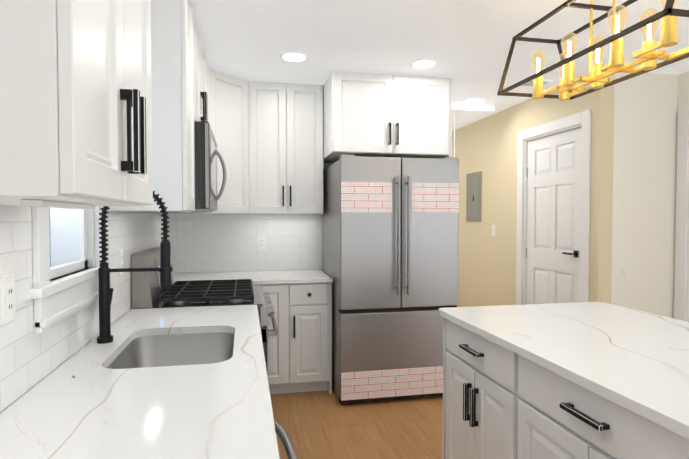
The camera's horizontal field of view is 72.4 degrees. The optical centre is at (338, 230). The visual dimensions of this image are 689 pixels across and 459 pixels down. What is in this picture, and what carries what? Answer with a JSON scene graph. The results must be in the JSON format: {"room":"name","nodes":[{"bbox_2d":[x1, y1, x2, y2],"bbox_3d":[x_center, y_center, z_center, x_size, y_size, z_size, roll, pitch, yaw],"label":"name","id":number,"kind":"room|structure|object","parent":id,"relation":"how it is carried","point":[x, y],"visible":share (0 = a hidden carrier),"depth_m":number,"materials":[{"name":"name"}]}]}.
{"room":"kitchen","nodes":[
{"label":"kitchen","id":0,"kind":"room"},
{"bbox_2d":[0,212,172,413],"bbox_3d":[-0.852,0.108,0.917,0.150,2.500,6.610,0,2,-11],"label":"wall","id":1,"kind":"structure","parent":0,"point":[92,339],"depth_m":1.61,"materials":[{"name":"white tile"}]},
{"bbox_2d":[30,206,109,333],"bbox_3d":[-0.971,-0.288,1.591,0.182,1.135,0.670,0,2,-11],"label":"window","id":2,"kind":"structure","parent":1,"relation":"in","point":[57,300],"depth_m":1.61,"materials":[{"name":"white wood"}]},
{"bbox_2d":[0,0,152,205],"bbox_3d":[-0.598,-0.596,0.959,0.367,1.075,0.630,0,2,-11],"label":"upper cabinet","id":3,"kind":"object","parent":1,"relation":"attached to","point":[75,101],"visible":0.98,"depth_m":0.72,"materials":[{"name":"white wood"}]},
{"bbox_2d":[20,200,95,208],"bbox_3d":[-0.564,-0.052,0.965,0.035,0.011,0.300,0,2,-11],"label":"under-cabinet light","id":4,"kind":"object","parent":3,"relation":"attached to","point":[46,204],"visible":0.93,"depth_m":0.88,"materials":[{"name":"white plastic"}]},
{"bbox_2d":[0,205,175,412],"bbox_3d":[-1.037,-0.384,2.218,0.004,1.585,3.660,0,2,-11],"label":"wall tile","id":5,"kind":"structure","parent":1,"relation":"attached to","point":[29,358],"depth_m":1.36,"materials":[{"name":"white tile"}]},
{"bbox_2d":[0,274,15,324],"bbox_3d":[-0.815,0.169,1.162,0.010,0.116,0.070,0,2,-11],"label":"electrical outlet","id":6,"kind":"object","parent":5,"relation":"attached to","point":[7,301],"visible":1,"depth_m":1.15,"materials":[{"name":"white plastic"}]},
{"bbox_2d":[118,249,123,274],"bbox_3d":[-1.029,0.148,2.229,0.010,0.116,0.070,0,2,-11],"label":"electrical outlet","id":7,"kind":"object","parent":5,"relation":"attached to","point":[120,258],"visible":0.75,"depth_m":2.21,"materials":[{"name":"white plastic"}]},
{"bbox_2d":[107,0,194,211],"bbox_3d":[-0.868,-0.629,2.212,0.331,1.075,0.353,0,2,-11],"label":"upper cabinet","id":8,"kind":"object","parent":1,"relation":"attached to","point":[172,73],"visible":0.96,"depth_m":2.06,"materials":[{"name":"white wood"}]},
{"bbox_2d":[155,57,209,213],"bbox_3d":[-1.083,-0.658,3.286,0.331,1.075,0.311,0,2,-11],"label":"upper cabinet","id":9,"kind":"object","parent":1,"relation":"attached to","point":[207,78],"visible":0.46,"depth_m":3.33,"materials":[{"name":"white wood"}]},
{"bbox_2d":[193,3,207,121],"bbox_3d":[-0.960,-0.881,2.756,0.367,0.600,0.760,0,2,-11],"label":"upper cabinet","id":10,"kind":"object","parent":1,"relation":"attached to","point":[200,104],"visible":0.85,"depth_m":2.72,"materials":[{"name":"white wood"}]},
{"bbox_2d":[191,121,225,211],"bbox_3d":[-0.905,-0.343,2.781,0.458,0.458,0.756,0,2,-11],"label":"over-the-range microwave","id":11,"kind":"object","parent":10,"relation":"attached to","point":[207,155],"visible":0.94,"depth_m":2.44,"materials":[{"name":"silver metal"}]},
{"bbox_2d":[207,68,248,213],"bbox_3d":[-1.033,-0.671,3.759,0.616,1.075,0.623,0,2,-11],"label":"upper cabinet","id":12,"kind":"object","parent":1,"relation":"attached to","point":[228,110],"visible":0.29,"depth_m":3.65,"materials":[{"name":"white wood"}]},
{"bbox_2d":[187,163,332,272],"bbox_3d":[-0.330,0.017,4.314,2.210,2.500,0.150,0,2,-11],"label":"wall","id":13,"kind":"structure","parent":0,"point":[325,165],"depth_m":4.27,"materials":[{"name":"white paint"}]},
{"bbox_2d":[175,214,319,272],"bbox_3d":[-0.783,0.107,4.147,1.246,0.500,0.004,0,2,-11],"label":"wall tile","id":14,"kind":"structure","parent":13,"relation":"attached to","point":[216,242],"depth_m":4.14,"materials":[{"name":"white tile"}]},
{"bbox_2d":[257,236,265,249],"bbox_3d":[-0.684,0.109,4.161,0.075,0.125,0.010,0,2,-11],"label":"electrical outlet","id":15,"kind":"object","parent":14,"relation":"attached to","point":[261,242],"visible":1,"depth_m":4.16,"materials":[{"name":"white plastic"}]},
{"bbox_2d":[248,81,322,213],"bbox_3d":[-0.458,-0.677,4.005,0.621,1.075,0.367,0,2,-11],"label":"upper cabinet","id":16,"kind":"object","parent":13,"relation":"attached to","point":[285,122],"visible":1,"depth_m":3.86,"materials":[{"name":"white wood"}]},
{"bbox_2d":[323,71,451,162],"bbox_3d":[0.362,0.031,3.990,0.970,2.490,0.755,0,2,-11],"label":"upper cabinet","id":17,"kind":"object","parent":13,"relation":"attached to","point":[377,115],"visible":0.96,"depth_m":3.63,"materials":[{"name":"white wood"}]},
{"bbox_2d":[270,387,442,458],"bbox_3d":[1.099,1.330,2.917,4.750,0.050,9.940,0,2,-11],"label":"floor","id":18,"kind":"structure","parent":0,"point":[325,424],"depth_m":3.13,"materials":[{"name":"brown wood"}]},
{"bbox_2d":[0,191,278,458],"bbox_3d":[-0.578,0.584,1.626,0.657,1.511,1.763,0,2,-11],"label":"countertop","id":19,"kind":"structure","parent":18,"relation":"on","point":[173,383],"depth_m":1.26,"materials":[{"name":"stone"}]},
{"bbox_2d":[97,191,172,343],"bbox_3d":[-0.784,0.121,1.832,0.274,0.596,0.133,0,2,-11],"label":"faucet","id":20,"kind":"object","parent":19,"relation":"on","point":[165,269],"depth_m":1.78,"materials":[{"name":"black metal"}]},
{"bbox_2d":[107,332,234,368],"bbox_3d":[-0.600,0.544,1.759,0.451,0.184,0.592,0,2,-11],"label":"sink","id":21,"kind":"object","parent":19,"relation":"in","point":[145,349],"depth_m":2.01,"materials":[{"name":"silver metal"}]},
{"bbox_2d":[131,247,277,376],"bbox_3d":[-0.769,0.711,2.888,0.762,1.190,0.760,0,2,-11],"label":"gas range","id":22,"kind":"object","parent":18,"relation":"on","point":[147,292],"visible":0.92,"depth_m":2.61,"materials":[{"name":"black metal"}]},
{"bbox_2d":[172,270,332,393],"bbox_3d":[-0.718,0.823,3.845,1.244,0.915,0.657,0,2,-11],"label":"base cabinet","id":23,"kind":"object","parent":18,"relation":"on","point":[299,352],"depth_m":3.64,"materials":[{"name":"wood"}]},
{"bbox_2d":[274,421,296,458],"bbox_3d":[-0.429,0.915,1.097,0.678,0.878,0.598,0,2,-11],"label":"dishwasher","id":24,"kind":"object","parent":18,"relation":"on","point":[281,432],"visible":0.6,"depth_m":1.26,"materials":[{"name":"silver metal"}]},
{"bbox_2d":[323,154,458,402],"bbox_3d":[0.388,0.358,3.879,0.916,1.842,0.904,0,2,-11],"label":"refrigerator","id":25,"kind":"object","parent":18,"relation":"on","point":[390,244],"visible":0.9,"depth_m":3.50,"materials":[{"name":"grey metal"}]},
{"bbox_2d":[439,302,688,458],"bbox_3d":[1.157,0.880,1.698,0.993,0.915,1.750,0,2,-11],"label":"kitchen island","id":26,"kind":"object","parent":18,"relation":"on","point":[590,380],"depth_m":1.73,"materials":[{"name":"stone"}]},
{"bbox_2d":[193,0,688,130],"bbox_3d":[1.099,-1.219,2.849,4.750,0.050,9.940,0,2,-11],"label":"ceiling","id":27,"kind":"structure","parent":0,"point":[465,44],"depth_m":2.93,"materials":[{"name":"white paint"}]},
{"bbox_2d":[280,51,308,61],"bbox_3d":[-0.306,-1.200,3.251,0.196,0.008,0.196,0,2,-11],"label":"recessed light","id":28,"kind":"object","parent":27,"relation":"in","point":[294,56],"visible":1,"depth_m":3.23,"materials":[{"name":"white"}]},
{"bbox_2d":[410,59,437,67],"bbox_3d":[0.615,-1.204,3.399,0.196,0.008,0.196,0,2,-11],"label":"recessed light","id":29,"kind":"object","parent":27,"relation":"in","point":[424,63],"visible":0.98,"depth_m":3.38,"materials":[{"name":"white plastic"}]},
{"bbox_2d":[463,97,484,102],"bbox_3d":[1.277,-1.232,4.456,0.196,0.008,0.196,0,2,-11],"label":"recessed light","id":30,"kind":"object","parent":27,"relation":"in","point":[474,100],"visible":1,"depth_m":4.44,"materials":[{"name":"white plastic"}]},
{"bbox_2d":[521,80,552,86],"bbox_3d":[1.605,-1.217,3.889,0.250,0.010,0.180,0,2,-11],"label":"ceiling vent","id":31,"kind":"object","parent":27,"relation":"in","point":[530,83],"visible":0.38,"depth_m":3.88,"materials":[{"name":"white"}]},
{"bbox_2d":[497,0,688,100],"bbox_3d":[1.125,-0.906,1.969,0.439,0.526,0.993,0,2,-11],"label":"pendant chandelier","id":32,"kind":"object","parent":27,"relation":"hanging from","point":[647,54],"visible":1,"depth_m":2.03,"materials":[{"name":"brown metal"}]},
{"bbox_2d":[452,101,494,128],"bbox_3d":[0.822,-1.242,6.088,0.760,0.078,3.240,0,2,-11],"label":"ceiling","id":33,"kind":"structure","parent":0,"point":[465,112],"depth_m":4.58,"materials":[{"name":"white paint"}]},
{"bbox_2d":[454,113,454,156],"bbox_3d":[1.143,-0.908,4.652,0.016,0.512,0.016,0,2,-11],"label":"hanging cord","id":34,"kind":"object","parent":33,"relation":"hanging from","point":[454,134],"visible":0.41,"depth_m":4.65,"materials":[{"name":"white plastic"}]},
{"bbox_2d":[452,71,614,306],"bbox_3d":[1.598,-0.020,5.710,0.120,2.500,4.350,0,2,-11],"label":"wall","id":35,"kind":"structure","parent":0,"point":[487,146],"depth_m":4.80,"materials":[{"name":"beige paint"}]},
{"bbox_2d":[466,171,481,221],"bbox_3d":[1.568,-0.389,5.491,0.021,0.570,0.350,0,2,-11],"label":"breaker panel","id":36,"kind":"object","parent":35,"relation":"attached to","point":[473,194],"visible":1,"depth_m":5.47,"materials":[{"name":"grey metal"}]},
{"bbox_2d":[492,225,495,235],"bbox_3d":[1.664,-0.003,5.056,0.009,0.120,0.080,0,2,-11],"label":"light switch","id":37,"kind":"object","parent":35,"relation":"attached to","point":[493,230],"visible":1,"depth_m":5.04,"materials":[{"name":"white plastic"}]},
{"bbox_2d":[516,109,590,304],"bbox_3d":[1.902,0.162,4.149,0.137,2.220,0.980,0,2,-11],"label":"door frame","id":38,"kind":"structure","parent":35,"relation":"attached to","point":[583,119],"depth_m":4.00,"materials":[{"name":"white wood"}]},
{"bbox_2d":[526,127,581,304],"bbox_3d":[1.875,0.213,4.150,0.083,2.102,0.774,0,2,-11],"label":"hall door","id":39,"kind":"structure","parent":35,"relation":"in","point":[553,215],"depth_m":4.12,"materials":[{"name":"white wood"}]},
{"bbox_2d":[611,72,677,317],"bbox_3d":[2.411,0.033,3.717,0.690,2.500,0.120,0,2,-11],"label":"wall","id":40,"kind":"structure","parent":0,"point":[644,172],"depth_m":3.64,"materials":[{"name":"white paint"}]},
{"bbox_2d":[623,265,632,275],"bbox_3d":[2.223,0.306,3.622,0.084,0.084,0.006,0,2,-11],"label":"switch cover","id":41,"kind":"object","parent":40,"relation":"attached to","point":[627,270],"visible":1,"depth_m":3.62,"materials":[{"name":"white plastic"}]},
{"bbox_2d":[673,71,688,317],"bbox_3d":[3.228,0.103,1.093,0.120,2.500,5.350,0,2,-11],"label":"wall","id":42,"kind":"structure","parent":0,"point":[683,90],"depth_m":3.63,"materials":[{"name":"white paint"}]},
{"bbox_2d":[674,108,688,321],"bbox_3d":[2.797,0.187,3.197,0.137,2.220,1.020,0,2,-11],"label":"door frame","id":43,"kind":"structure","parent":42,"relation":"attached to","point":[681,264],"depth_m":3.62,"materials":[{"name":"white wood"}]},
{"label":"outside","id":44,"kind":"structure","parent":0,"visible":0},
{"bbox_2d":[49,208,50,266],"bbox_3d":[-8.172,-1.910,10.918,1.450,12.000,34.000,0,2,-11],"label":"window frame","id":45,"kind":"structure","parent":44,"point":[50,237],"depth_m":16.30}
]}

